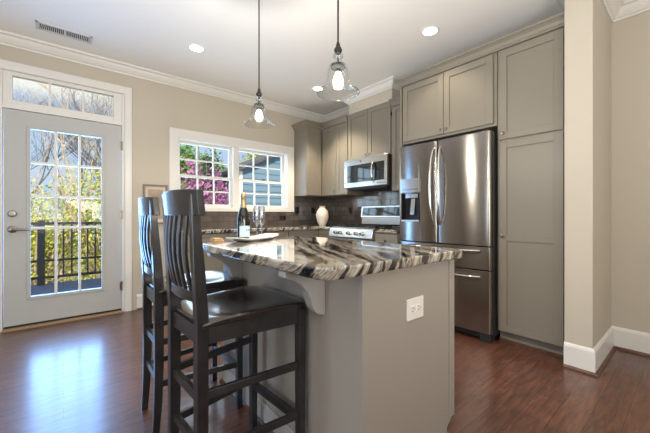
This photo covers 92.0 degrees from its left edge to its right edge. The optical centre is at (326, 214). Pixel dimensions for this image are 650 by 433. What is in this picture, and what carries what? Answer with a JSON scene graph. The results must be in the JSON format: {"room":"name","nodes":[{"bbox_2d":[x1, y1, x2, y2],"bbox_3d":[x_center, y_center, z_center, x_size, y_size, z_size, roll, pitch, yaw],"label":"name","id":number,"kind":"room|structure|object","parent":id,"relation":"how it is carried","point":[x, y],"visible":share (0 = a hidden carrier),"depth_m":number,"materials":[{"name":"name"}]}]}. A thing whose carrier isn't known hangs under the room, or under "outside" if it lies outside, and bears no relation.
{"room":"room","nodes":[
{"label":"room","id":0,"kind":"room"},
{"bbox_2d":[0,44,323,309],"bbox_3d":[-2.332,-0.294,3.529,6.160,2.743,0.140,0,0,-40],"label":"wall","id":1,"kind":"structure","parent":0,"point":[156,107],"depth_m":3.72,"materials":[{"name":"beige paint"}]},
{"bbox_2d":[0,68,124,331],"bbox_3d":[-2.672,-0.145,3.242,1.020,2.445,0.144,0,0,-40],"label":"door frame","id":2,"kind":"structure","parent":1,"relation":"in","point":[6,76],"depth_m":3.15,"materials":[{"name":"white paint"}]},
{"bbox_2d":[3,108,122,328],"bbox_3d":[-2.620,0.033,3.189,0.929,2.042,0.113,0,0,-40],"label":"door","id":3,"kind":"structure","parent":2,"relation":"attached to","point":[20,308],"depth_m":3.10,"materials":[{"name":"grey paint"}]},
{"bbox_2d":[2,310,122,332],"bbox_3d":[-2.657,1.067,3.224,0.930,0.022,0.190,0,0,-40],"label":"trim","id":4,"kind":"structure","parent":1,"relation":"attached to","point":[118,311],"depth_m":3.12,"materials":[{"name":"brown wood"}]},
{"bbox_2d":[0,59,131,311],"bbox_3d":[-2.639,-0.175,3.169,1.157,2.505,0.018,0,0,-40],"label":"trim","id":5,"kind":"structure","parent":1,"relation":"attached to","point":[4,64],"depth_m":3.50,"materials":[{"name":"white paint"}]},
{"bbox_2d":[137,294,152,307],"bbox_3d":[-2.027,0.992,3.683,0.345,0.172,0.016,0,0,-40],"label":"baseboard","id":6,"kind":"structure","parent":1,"relation":"attached to","point":[139,296],"depth_m":3.59,"materials":[{"name":"white paint"}]},
{"bbox_2d":[143,184,167,223],"bbox_3d":[-2.011,-0.125,3.692,0.258,0.465,0.024,0,0,-40],"label":"framed picture","id":7,"kind":"object","parent":1,"relation":"attached to","point":[149,190],"visible":0.52,"depth_m":3.71,"materials":[{"name":"brown"}]},
{"bbox_2d":[148,189,162,218],"bbox_3d":[-2.012,-0.127,3.693,0.158,0.350,0.002,0,0,-40],"label":"print","id":8,"kind":"object","parent":7,"relation":"attached to","point":[151,192],"depth_m":3.71},
{"bbox_2d":[169,127,293,211],"bbox_3d":[-1.206,-0.555,4.369,1.808,1.015,0.020,0,0,-40],"label":"trim","id":9,"kind":"structure","parent":1,"relation":"attached to","point":[175,134],"depth_m":4.24,"materials":[{"name":"white paint"}]},
{"bbox_2d":[179,138,286,208],"bbox_3d":[-1.263,-0.525,4.426,1.600,0.865,0.140,0,0,-40],"label":"window","id":10,"kind":"structure","parent":1,"relation":"in","point":[233,164],"depth_m":4.37,"materials":[{"name":"white paint"}]},
{"bbox_2d":[177,189,399,227],"bbox_3d":[-0.305,-0.105,3.819,2.440,0.535,2.021,0,0,-40],"label":"backsplash","id":11,"kind":"structure","parent":1,"relation":"attached to","point":[337,208],"depth_m":4.78,"materials":[{"name":"tile"}]},
{"bbox_2d":[280,215,285,219],"bbox_3d":[-0.665,0.043,4.817,0.115,0.072,0.009,0,0,-40],"label":"wall outlet","id":12,"kind":"object","parent":11,"relation":"attached to","point":[282,217],"visible":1,"depth_m":4.81,"materials":[{"name":"black plastic"}]},
{"bbox_2d":[291,119,322,196],"bbox_3d":[-0.299,-0.852,4.893,0.348,1.116,0.383,0,0,-40],"label":"upper cabinet","id":13,"kind":"object","parent":1,"relation":"attached to","point":[307,133],"visible":1,"depth_m":4.81,"materials":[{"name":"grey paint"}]},
{"bbox_2d":[0,0,625,114],"bbox_3d":[0.087,-1.725,0.643,6.160,0.120,7.673,0,0,-40],"label":"ceiling","id":14,"kind":"structure","parent":0,"point":[379,40],"depth_m":2.86,"materials":[{"name":"white paint"}]},
{"bbox_2d":[35,20,92,43],"bbox_3d":[-2.383,-1.661,2.863,0.397,0.008,0.150,0,0,-40],"label":"ceiling vent","id":15,"kind":"object","parent":14,"relation":"in","point":[43,26],"visible":1,"depth_m":2.85,"materials":[{"name":"white metal"}]},
{"bbox_2d":[188,44,204,52],"bbox_3d":[-1.296,-1.662,3.130,0.164,0.006,0.164,0,0,-40],"label":"recessed light","id":16,"kind":"object","parent":14,"relation":"in","point":[198,48],"visible":1,"depth_m":3.13,"materials":[{"name":"white plastic"}]},
{"bbox_2d":[243,0,272,128],"bbox_3d":[-0.463,-1.142,2.155,0.211,1.047,0.211,0,0,-40],"label":"pendant light","id":17,"kind":"object","parent":14,"relation":"hanging from","point":[259,106],"visible":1,"depth_m":2.15,"materials":[{"name":"brown metal"}]},
{"bbox_2d":[254,97,263,110],"bbox_3d":[-0.463,-0.766,2.155,0.074,0.092,0.074,0,0,-40],"label":"socket","id":18,"kind":"object","parent":17,"relation":"attached to","point":[259,106],"depth_m":2.14,"materials":[{"name":"silver metal"}]},
{"bbox_2d":[312,86,323,90],"bbox_3d":[-0.111,-1.662,4.133,0.164,0.006,0.164,0,0,-40],"label":"recessed light","id":19,"kind":"object","parent":14,"relation":"in","point":[315,88],"visible":0.94,"depth_m":4.12,"materials":[{"name":"white plastic"}]},
{"bbox_2d":[316,0,356,93],"bbox_3d":[0.057,-1.130,1.535,0.211,1.070,0.211,0,0,-40],"label":"pendant light","id":20,"kind":"object","parent":14,"relation":"hanging from","point":[337,66],"visible":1,"depth_m":1.53,"materials":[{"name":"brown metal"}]},
{"bbox_2d":[331,54,345,73],"bbox_3d":[0.057,-0.743,1.535,0.074,0.092,0.074,0,0,-40],"label":"socket","id":21,"kind":"object","parent":20,"relation":"attached to","point":[337,66],"depth_m":1.52,"materials":[{"name":"silver metal"}]},
{"bbox_2d":[420,26,439,36],"bbox_3d":[0.937,-1.662,2.841,0.164,0.006,0.164,0,0,-40],"label":"recessed light","id":22,"kind":"object","parent":14,"relation":"in","point":[427,31],"visible":1,"depth_m":2.84,"materials":[{"name":"white plastic"}]},
{"bbox_2d":[0,305,649,432],"bbox_3d":[0.087,1.118,0.643,6.160,0.080,7.673,0,0,-40],"label":"floor","id":23,"kind":"structure","parent":0,"point":[80,376],"depth_m":1.94,"materials":[{"name":"brown wood"}]},
{"bbox_2d":[138,197,243,432],"bbox_3d":[-0.769,0.494,1.772,0.493,1.168,0.422,0,0,-40],"label":"counter stool","id":24,"kind":"object","parent":23,"relation":"on","point":[154,290],"visible":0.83,"depth_m":1.62,"materials":[{"name":"black wood"}]},
{"bbox_2d":[176,233,227,272],"bbox_3d":[-1.500,0.641,3.703,0.460,0.873,0.659,0,0,-40],"label":"base cabinet","id":25,"kind":"object","parent":23,"relation":"on","point":[211,263],"visible":0.15,"depth_m":3.49,"materials":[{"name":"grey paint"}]},
{"bbox_2d":[162,189,305,432],"bbox_3d":[-0.390,0.494,1.313,0.493,1.168,0.422,0,0,-43],"label":"counter stool","id":26,"kind":"object","parent":23,"relation":"on","point":[205,319],"visible":1,"depth_m":1.21,"materials":[{"name":"black wood"}]},
{"bbox_2d":[228,230,287,237],"bbox_3d":[-1.008,0.641,4.116,0.816,0.873,0.659,0,0,-40],"label":"base cabinet","id":27,"kind":"object","parent":23,"relation":"on","point":[281,233],"visible":0.11,"depth_m":3.94,"materials":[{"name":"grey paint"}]},
{"bbox_2d":[288,229,318,236],"bbox_3d":[-0.497,0.641,4.544,0.510,0.873,0.659,0,0,-40],"label":"base cabinet","id":28,"kind":"object","parent":23,"relation":"on","point":[314,233],"visible":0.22,"depth_m":4.33,"materials":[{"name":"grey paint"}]},
{"bbox_2d":[318,229,330,237],"bbox_3d":[0.020,0.641,4.816,0.658,0.873,0.907,0,0,-40],"label":"base cabinet","id":29,"kind":"object","parent":23,"relation":"on","point":[322,233],"visible":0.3,"depth_m":4.37,"materials":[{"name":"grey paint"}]},
{"bbox_2d":[176,225,333,233],"bbox_3d":[-0.668,0.183,4.232,2.444,0.040,0.900,0,0,-40],"label":"countertop","id":30,"kind":"structure","parent":29,"relation":"on","point":[289,227],"depth_m":4.08,"materials":[{"name":"stone"}]},
{"bbox_2d":[316,206,328,225],"bbox_3d":[-0.064,0.013,4.776,0.196,0.300,0.197,0,0,-40],"label":"vase","id":31,"kind":"object","parent":30,"relation":"on","point":[322,216],"visible":1,"depth_m":4.71,"materials":[{"name":"beige ceramic"}]},
{"bbox_2d":[207,252,453,432],"bbox_3d":[-0.104,0.641,1.704,0.806,0.874,1.254,0,0,-40],"label":"kitchen island","id":32,"kind":"object","parent":23,"relation":"on","point":[380,346],"visible":0.73,"depth_m":1.27,"materials":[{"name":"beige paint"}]},
{"bbox_2d":[202,236,461,280],"bbox_3d":[-0.097,0.183,1.711,0.854,0.040,1.314,0,0,-40],"label":"island countertop","id":33,"kind":"structure","parent":32,"relation":"on","point":[317,258],"depth_m":1.31,"materials":[{"name":"stone"}]},
{"bbox_2d":[209,238,223,241],"bbox_3d":[-0.685,0.153,1.960,0.068,0.019,0.085,0,0,-40],"label":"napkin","id":34,"kind":"object","parent":33,"relation":"on","point":[211,239],"visible":0.99,"depth_m":1.93,"materials":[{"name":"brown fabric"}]},
{"bbox_2d":[226,233,278,240],"bbox_3d":[-0.470,0.147,2.047,0.150,0.031,0.430,0,0,22],"label":"platter","id":35,"kind":"object","parent":33,"relation":"on","point":[264,236],"visible":0.94,"depth_m":2.02,"materials":[{"name":"white ceramic"}]},
{"bbox_2d":[237,193,249,237],"bbox_3d":[-0.532,0.005,2.013,0.081,0.296,0.082,0,0,-40],"label":"champagne bottle","id":36,"kind":"object","parent":35,"relation":"on","point":[243,219],"visible":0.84,"depth_m":1.99,"materials":[{"name":"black glass"}]},
{"bbox_2d":[411,305,415,312],"bbox_3d":[0.351,0.382,1.270,0.032,0.028,0.004,0,0,-40],"label":"socket","id":37,"kind":"object","parent":32,"relation":"attached to","point":[413,307],"depth_m":1.27,"materials":[{"name":"white plastic"}]},
{"bbox_2d":[406,295,422,321],"bbox_3d":[0.363,0.382,1.286,0.115,0.088,0.006,0,0,-40],"label":"outlet plate","id":38,"kind":"object","parent":32,"relation":"attached to","point":[414,303],"depth_m":1.28,"materials":[{"name":"white plastic"}]},
{"bbox_2d":[416,304,420,311],"bbox_3d":[0.381,0.382,1.296,0.032,0.028,0.004,0,0,-40],"label":"socket","id":39,"kind":"object","parent":32,"relation":"attached to","point":[418,306],"depth_m":1.29,"materials":[{"name":"white plastic"}]},
{"bbox_2d":[329,205,399,241],"bbox_3d":[0.527,0.475,4.143,0.725,1.205,0.766,0,0,-40],"label":"range","id":40,"kind":"object","parent":23,"relation":"on","point":[373,217],"visible":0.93,"depth_m":4.16,"materials":[{"name":"silver metal"}]},
{"bbox_2d":[333,226,399,228],"bbox_3d":[0.542,0.164,4.155,0.570,0.017,0.766,0,0,-40],"label":"cooktop","id":41,"kind":"object","parent":40,"relation":"in","point":[349,227],"depth_m":3.92,"materials":[{"name":"black metal"}]},
{"bbox_2d":[375,233,399,243],"bbox_3d":[0.907,0.641,3.736,0.686,0.873,0.336,0,0,-40],"label":"base cabinet","id":42,"kind":"object","parent":23,"relation":"on","point":[379,237],"visible":0.21,"depth_m":3.51,"materials":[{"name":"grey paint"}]},
{"bbox_2d":[374,228,399,233],"bbox_3d":[0.908,0.183,3.737,0.664,0.040,0.337,0,0,-40],"label":"countertop","id":43,"kind":"structure","parent":42,"relation":"on","point":[387,230],"depth_m":3.53,"materials":[{"name":"stone"}]},
{"bbox_2d":[400,130,499,342],"bbox_3d":[1.284,0.179,3.153,0.700,1.797,0.930,0,0,-40],"label":"refrigerator","id":44,"kind":"object","parent":23,"relation":"on","point":[449,187],"visible":0.74,"depth_m":2.79,"materials":[{"name":"grey metal"}]},
{"bbox_2d":[494,11,563,357],"bbox_3d":[1.815,-0.196,2.664,0.669,2.548,0.482,0,0,-40],"label":"pantry cabinet","id":45,"kind":"object","parent":23,"relation":"on","point":[531,57],"visible":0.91,"depth_m":2.46,"materials":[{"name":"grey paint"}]},
{"bbox_2d":[349,88,399,114],"bbox_3d":[0.690,-1.545,4.279,0.325,0.241,0.768,0,0,-40],"label":"wall","id":46,"kind":"structure","parent":0,"point":[382,97],"depth_m":4.11,"materials":[{"name":"beige paint"}]},
{"bbox_2d":[0,0,649,122],"bbox_3d":[0.086,-1.616,0.551,6.040,0.098,7.533,0,0,-40],"label":"trim","id":47,"kind":"structure","parent":46,"relation":"attached to","point":[616,10],"depth_m":3.51,"materials":[{"name":"white paint"}]},
{"bbox_2d":[393,40,497,240],"bbox_3d":[1.322,-0.196,3.252,0.669,2.548,1.054,0,0,-40],"label":"upper cabinet","id":48,"kind":"object","parent":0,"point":[457,95],"visible":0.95,"depth_m":2.98,"materials":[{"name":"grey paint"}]},
{"bbox_2d":[326,10,649,332],"bbox_3d":[2.447,-0.294,2.530,0.120,2.743,7.533,0,0,-40],"label":"wall","id":49,"kind":"structure","parent":0,"point":[630,37],"depth_m":2.48,"materials":[{"name":"beige paint"}]},
{"bbox_2d":[317,115,363,197],"bbox_3d":[0.119,-0.852,4.899,0.397,1.116,0.911,0,0,-40],"label":"upper cabinet","id":50,"kind":"object","parent":49,"relation":"attached to","point":[334,140],"visible":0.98,"depth_m":4.67,"materials":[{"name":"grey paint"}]},
{"bbox_2d":[344,153,391,190],"bbox_3d":[0.631,-0.551,4.229,0.454,0.407,0.758,0,0,-40],"label":"microwave","id":51,"kind":"object","parent":49,"relation":"attached to","point":[371,173],"visible":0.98,"depth_m":4.07,"materials":[{"name":"grey metal"}]},
{"bbox_2d":[348,101,399,159],"bbox_3d":[0.669,-1.089,4.260,0.375,0.663,0.766,0,0,-40],"label":"upper cabinet","id":52,"kind":"object","parent":49,"relation":"attached to","point":[370,129],"visible":0.79,"depth_m":4.12,"materials":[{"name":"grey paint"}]},
{"bbox_2d":[389,95,399,191],"bbox_3d":[1.016,-0.852,3.829,0.397,1.116,0.338,0,0,-40],"label":"upper cabinet","id":53,"kind":"object","parent":49,"relation":"attached to","point":[395,113],"visible":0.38,"depth_m":3.81,"materials":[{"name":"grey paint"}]},
{"bbox_2d":[563,346,649,377],"bbox_3d":[3.242,1.068,0.910,0.710,0.019,4.028,0,0,-40],"label":"trim","id":54,"kind":"structure","parent":49,"relation":"attached to","point":[608,357],"depth_m":2.25,"materials":[{"name":"brown wood"}]},
{"bbox_2d":[564,326,649,372],"bbox_3d":[3.255,0.992,0.920,0.708,0.172,4.028,0,0,-40],"label":"baseboard","id":55,"kind":"structure","parent":49,"relation":"attached to","point":[585,358],"depth_m":2.30,"materials":[{"name":"white paint"}]},
{"bbox_2d":[564,0,610,348],"bbox_3d":[2.018,-0.294,2.409,0.692,2.743,0.158,0,0,-40],"label":"wall","id":56,"kind":"structure","parent":0,"point":[587,25],"depth_m":2.20,"materials":[{"name":"beige paint"}]},
{"label":"outside","id":57,"kind":"structure","parent":0,"visible":0},
{"bbox_2d":[31,278,100,295],"bbox_3d":[-4.114,1.198,3.895,5.100,0.120,2.705,0,0,-40],"label":"deck","id":58,"kind":"object","parent":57,"point":[48,288],"depth_m":5.00,"materials":[{"name":"grey wood"}]},
{"bbox_2d":[31,221,100,285],"bbox_3d":[-4.912,0.615,4.886,4.950,1.045,0.090,0,0,-40],"label":"deck railing","id":59,"kind":"object","parent":58,"relation":"on","point":[41,260],"visible":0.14,"depth_m":5.19,"materials":[{"name":"black metal"}]},
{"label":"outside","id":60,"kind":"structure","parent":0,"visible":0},
{"bbox_2d":[32,240,100,281],"bbox_3d":[-11.197,2.528,19.582,36.000,0.100,35.600,0,0,-40],"label":"ground","id":61,"kind":"structure","parent":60,"point":[76,268],"depth_m":14.28,"materials":[{"name":"beige soil"}]},
{"bbox_2d":[13,80,46,102],"bbox_3d":[-14.548,-2.701,12.319,5.896,10.369,5.634,0,0,-7],"label":"tree","id":62,"kind":"object","parent":61,"relation":"on","point":[16,80],"visible":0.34,"depth_m":13.53,"materials":[{"name":"beige plant"}]},
{"bbox_2d":[31,130,77,169],"bbox_3d":[-10.535,-0.859,9.695,3.254,6.697,4.535,0,0,-11],"label":"tree","id":63,"kind":"object","parent":61,"relation":"on","point":[37,157],"visible":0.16,"depth_m":11.03,"materials":[{"name":"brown plant"}]},
{"bbox_2d":[31,185,86,277],"bbox_3d":[-7.270,0.704,7.226,2.953,3.570,2.251,0,0,-11],"label":"shrub","id":64,"kind":"object","parent":61,"relation":"on","point":[46,185],"visible":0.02,"depth_m":7.50,"materials":[{"name":"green plant"}]},
{"bbox_2d":[13,87,110,220],"bbox_3d":[-12.974,-2.189,15.070,6.294,9.361,4.267,0,0,31],"label":"tree","id":65,"kind":"object","parent":61,"relation":"on","point":[47,157],"visible":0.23,"depth_m":13.91,"materials":[{"name":"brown plant"}]},
{"bbox_2d":[31,169,94,284],"bbox_3d":[-5.838,0.727,6.258,1.973,3.518,1.958,0,0,-40],"label":"shrub","id":66,"kind":"object","parent":61,"relation":"on","point":[41,201],"visible":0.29,"depth_m":6.26,"materials":[{"name":"beige plant"}]},
{"bbox_2d":[18,82,112,281],"bbox_3d":[-8.861,-1.425,11.117,6.964,7.844,3.577,0,0,12],"label":"tree","id":67,"kind":"object","parent":61,"relation":"on","point":[85,105],"visible":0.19,"depth_m":11.11,"materials":[{"name":"beige plant"}]},
{"bbox_2d":[32,145,100,281],"bbox_3d":[-4.978,0.481,7.163,1.650,4.009,2.576,0,0,32],"label":"shrub","id":68,"kind":"object","parent":61,"relation":"on","point":[72,217],"visible":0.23,"depth_m":6.63,"materials":[{"name":"beige plant"}]},
{"bbox_2d":[42,150,100,279],"bbox_3d":[-5.972,0.473,8.627,2.948,4.030,2.567,0,0,-40],"label":"shrub","id":69,"kind":"object","parent":61,"relation":"on","point":[51,150],"visible":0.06,"depth_m":8.05,"materials":[{"name":"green plant"}]},
{"bbox_2d":[35,88,112,187],"bbox_3d":[-8.675,-1.357,11.733,3.718,7.688,4.953,0,0,-34],"label":"tree","id":70,"kind":"object","parent":61,"relation":"on","point":[75,106],"visible":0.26,"depth_m":11.15,"materials":[{"name":"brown plant"}]},
{"bbox_2d":[36,94,112,270],"bbox_3d":[-9.008,-1.420,13.216,3.885,7.805,4.984,0,0,30],"label":"tree","id":71,"kind":"object","parent":61,"relation":"on","point":[94,187],"visible":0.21,"depth_m":12.60,"materials":[{"name":"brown plant"}]},
{"bbox_2d":[38,87,112,155],"bbox_3d":[-10.473,-1.923,15.107,3.207,8.823,6.974,0,0,1],"label":"tree","id":72,"kind":"object","parent":61,"relation":"on","point":[61,87],"visible":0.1,"depth_m":14.25,"materials":[{"name":"beige plant"}]},
{"bbox_2d":[180,156,205,188],"bbox_3d":[-4.481,0.353,9.662,1.695,4.260,1.735,0,0,-40],"label":"shrub","id":73,"kind":"object","parent":61,"relation":"on","point":[198,156],"visible":0.02,"depth_m":9.40,"materials":[{"name":"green plant"}]},
{"bbox_2d":[180,144,206,188],"bbox_3d":[-5.500,-0.228,12.299,1.947,5.421,1.813,0,0,-9],"label":"tree","id":74,"kind":"object","parent":61,"relation":"on","point":[187,155],"visible":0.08,"depth_m":12.13,"materials":[{"name":"green plant"}]},
{"bbox_2d":[180,157,211,203],"bbox_3d":[-3.215,0.535,7.320,0.904,3.891,0.841,0,0,15],"label":"blossom tree","id":75,"kind":"object","parent":61,"relation":"on","point":[187,162],"visible":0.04,"depth_m":7.30,"materials":[{"name":"pink plant"}]},
{"bbox_2d":[193,146,226,203],"bbox_3d":[-3.784,-0.033,10.137,1.318,5.027,1.096,0,0,35],"label":"shrub","id":76,"kind":"object","parent":61,"relation":"on","point":[206,156],"visible":0.11,"depth_m":9.91,"materials":[{"name":"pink plant"}]},
{"bbox_2d":[199,147,225,172],"bbox_3d":[-5.134,-0.316,13.781,1.654,5.597,2.033,0,0,21],"label":"tree","id":77,"kind":"object","parent":61,"relation":"on","point":[207,154],"visible":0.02,"depth_m":14.06,"materials":[{"name":"green plant"}]},
{"bbox_2d":[198,162,228,204],"bbox_3d":[-2.829,0.472,8.096,1.037,4.017,0.867,0,0,-40],"label":"blossom tree","id":78,"kind":"object","parent":61,"relation":"on","point":[221,201],"visible":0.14,"depth_m":8.12,"materials":[{"name":"pink plant"}]},
{"bbox_2d":[214,155,281,205],"bbox_3d":[-0.973,-0.286,12.912,7.140,5.527,3.360,0,0,-40],"label":"house","id":79,"kind":"structure","parent":61,"relation":"on","point":[260,161],"depth_m":10.08,"materials":[{"name":"blue"}]},
{"bbox_2d":[239,153,259,161],"bbox_3d":[-3.576,-1.771,17.750,3.522,8.509,2.957,0,0,-33],"label":"tree","id":80,"kind":"object","parent":61,"relation":"on","point":[256,155],"visible":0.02,"depth_m":17.09,"materials":[{"name":"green plant"}]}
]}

